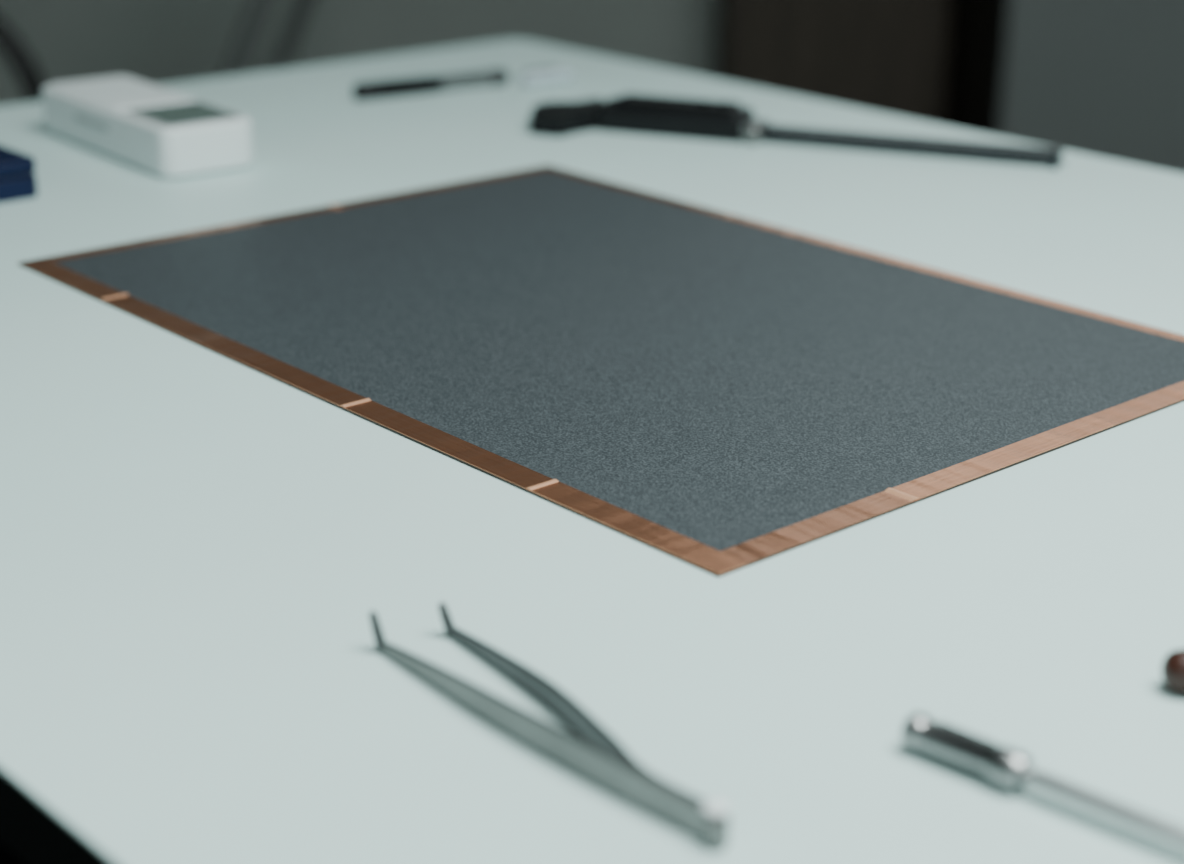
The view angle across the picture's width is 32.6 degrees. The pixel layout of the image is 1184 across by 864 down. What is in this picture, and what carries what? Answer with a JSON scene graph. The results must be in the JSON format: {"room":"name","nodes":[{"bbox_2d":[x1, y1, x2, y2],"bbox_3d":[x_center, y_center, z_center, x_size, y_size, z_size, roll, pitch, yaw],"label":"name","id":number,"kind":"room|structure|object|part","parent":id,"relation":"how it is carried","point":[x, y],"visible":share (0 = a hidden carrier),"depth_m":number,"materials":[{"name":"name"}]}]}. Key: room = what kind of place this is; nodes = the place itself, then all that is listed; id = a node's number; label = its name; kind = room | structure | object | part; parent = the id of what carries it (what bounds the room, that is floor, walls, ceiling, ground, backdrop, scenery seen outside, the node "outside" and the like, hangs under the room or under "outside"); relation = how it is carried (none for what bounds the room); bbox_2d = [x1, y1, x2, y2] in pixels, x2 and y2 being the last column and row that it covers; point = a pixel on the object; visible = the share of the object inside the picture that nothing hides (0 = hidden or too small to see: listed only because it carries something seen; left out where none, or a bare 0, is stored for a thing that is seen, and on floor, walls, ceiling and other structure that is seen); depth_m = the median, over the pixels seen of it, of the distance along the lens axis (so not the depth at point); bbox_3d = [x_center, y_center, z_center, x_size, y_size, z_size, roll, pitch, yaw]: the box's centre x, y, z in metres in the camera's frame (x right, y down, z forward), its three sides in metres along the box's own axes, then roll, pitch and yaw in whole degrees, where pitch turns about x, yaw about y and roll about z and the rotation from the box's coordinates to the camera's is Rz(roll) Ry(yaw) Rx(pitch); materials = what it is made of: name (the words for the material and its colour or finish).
{"room":"workspace","nodes":[
{"label":"workspace","id":0,"kind":"room"},
{"bbox_2d":[0,842,24,863],"bbox_3d":[-0.009,0.780,0.875,5.200,0.050,6.100,1,20,0],"label":"floor","id":1,"kind":"structure","parent":0,"point":[6,856],"depth_m":1.85,"materials":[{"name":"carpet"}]},
{"bbox_2d":[0,15,46,101],"bbox_3d":[-0.730,-0.010,1.818,0.432,0.762,0.471,1,20,0],"label":"office chair","id":2,"kind":"object","parent":1,"relation":"on","point":[12,47],"visible":0.24,"depth_m":1.91,"materials":[{"name":"black metal"}]},
{"bbox_2d":[221,0,314,76],"bbox_3d":[-0.589,-0.358,2.477,0.635,0.961,0.370,1,20,0],"label":"office chair","id":3,"kind":"object","parent":1,"relation":"on","point":[256,12],"visible":0.05,"depth_m":2.27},
{"bbox_3d":[-0.386,-0.498,2.248,0.187,0.515,0.024,1,20,0],"label":"post","id":4,"kind":"part","parent":3,"relation":"part of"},
{"bbox_3d":[-0.362,-0.609,2.549,0.187,0.515,0.024,1,20,0],"label":"post","id":5,"kind":"part","parent":3,"relation":"part of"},
{"bbox_2d":[0,39,1183,863],"bbox_3d":[0.213,0.364,0.837,0.822,0.761,1.750,-17,26,-39],"label":"work table","id":6,"kind":"object","parent":1,"relation":"on","point":[199,546],"depth_m":0.62,"materials":[{"name":"white laminate"}]},
{"bbox_2d":[0,145,37,202],"bbox_3d":[-0.362,-0.141,1.087,0.085,0.022,0.116,-17,26,-39],"label":"case","id":7,"kind":"object","parent":6,"relation":"on","point":[18,181],"visible":1,"depth_m":1.07,"materials":[{"name":"plastic"}]},
{"bbox_3d":[-0.363,-0.147,1.085,0.085,0.009,0.115,-17,26,-39],"label":"case lid","id":8,"kind":"part","parent":7,"relation":"part of","materials":[{"name":"blue plastic"}]},
{"bbox_2d":[42,75,252,177],"bbox_3d":[-0.261,-0.180,1.185,0.060,0.030,0.162,-15,25,-36],"label":"meter","id":9,"kind":"object","parent":6,"relation":"on","point":[155,129],"visible":1,"depth_m":1.15,"materials":[{"name":"plastic"}]},
{"bbox_3d":[-0.280,-0.201,1.202,0.051,0.002,0.093,-15,25,-36],"label":"lid panel","id":10,"kind":"part","parent":9,"relation":"part of","materials":[{"name":"white plastic"}]},
{"bbox_3d":[-0.231,-0.180,1.145,0.043,0.001,0.050,-15,25,-36],"label":"display glass","id":11,"kind":"part","parent":9,"relation":"part of","materials":[{"name":"grey glass"}]},
{"bbox_2d":[352,68,508,99],"bbox_3d":[-0.107,-0.234,1.361,0.116,0.012,0.012,-12,24,-31],"label":"marker pen","id":12,"kind":"object","parent":6,"relation":"on","point":[379,89],"visible":1,"depth_m":1.35,"materials":[{"name":"black plastic"}]},
{"bbox_3d":[-0.030,-0.245,1.395,0.041,0.011,0.010,-13,24,-32],"label":"clear pen cap","id":13,"kind":"part","parent":6,"relation":"part of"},
{"bbox_2d":[369,602,729,850],"bbox_3d":[-0.009,0.073,0.533,0.025,0.012,0.142,-16,26,-37],"label":"tweezers","id":14,"kind":"object","parent":6,"relation":"on","point":[597,756],"visible":1,"depth_m":0.52,"materials":[{"name":"metal"}]},
{"bbox_3d":[-0.006,0.075,0.534,0.007,0.009,0.131,-12,24,-30],"label":"arm","id":15,"kind":"part","parent":14,"relation":"part of","materials":[{"name":"metal"}]},
{"bbox_2d":[18,165,1183,576],"bbox_3d":[0.007,-0.054,0.893,0.328,0.002,0.466,-17,26,-39],"label":"sheet","id":16,"kind":"object","parent":6,"relation":"on","point":[720,393],"visible":1,"depth_m":0.84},
{"bbox_2d":[529,93,1066,168],"bbox_3d":[0.119,-0.184,1.220,0.329,0.021,0.076,8,21,19],"label":"screwdriver","id":17,"kind":"object","parent":6,"relation":"on","point":[654,115],"visible":1,"depth_m":1.23,"materials":[{"name":"metal"}]},
{"bbox_2d":[901,712,1183,851],"bbox_3d":[0.133,0.094,0.484,0.138,0.010,0.010,18,27,39],"label":"probe","id":18,"kind":"object","parent":6,"relation":"on","point":[1010,769],"visible":1,"depth_m":0.51,"materials":[{"name":"metal"}]},
{"bbox_2d":[1161,648,1183,693],"bbox_3d":[0.237,0.070,0.550,0.160,0.013,0.013,3,20,6],"label":"scraper","id":19,"kind":"object","parent":6,"relation":"on","point":[1172,668],"visible":1,"depth_m":0.56,"materials":[{"name":"brown wood"}]},
{"bbox_2d":[714,0,951,124],"bbox_3d":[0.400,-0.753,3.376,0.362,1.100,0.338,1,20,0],"label":"door","id":20,"kind":"structure","parent":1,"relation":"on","point":[884,56],"depth_m":3.27,"materials":[{"name":"brown wood"}]},
{"bbox_2d":[943,0,1183,173],"bbox_3d":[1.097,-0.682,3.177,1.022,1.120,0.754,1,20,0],"label":"wall","id":21,"kind":"structure","parent":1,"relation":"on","point":[1100,78],"depth_m":2.89,"materials":[{"name":"paint"}]},
{"bbox_2d":[0,0,716,105],"bbox_3d":[0.019,-1.632,3.288,5.200,2.800,0.100,1,20,0],"label":"wall","id":22,"kind":"structure","parent":0,"point":[155,42],"depth_m":3.58,"materials":[{"name":"paint"}]}
]}

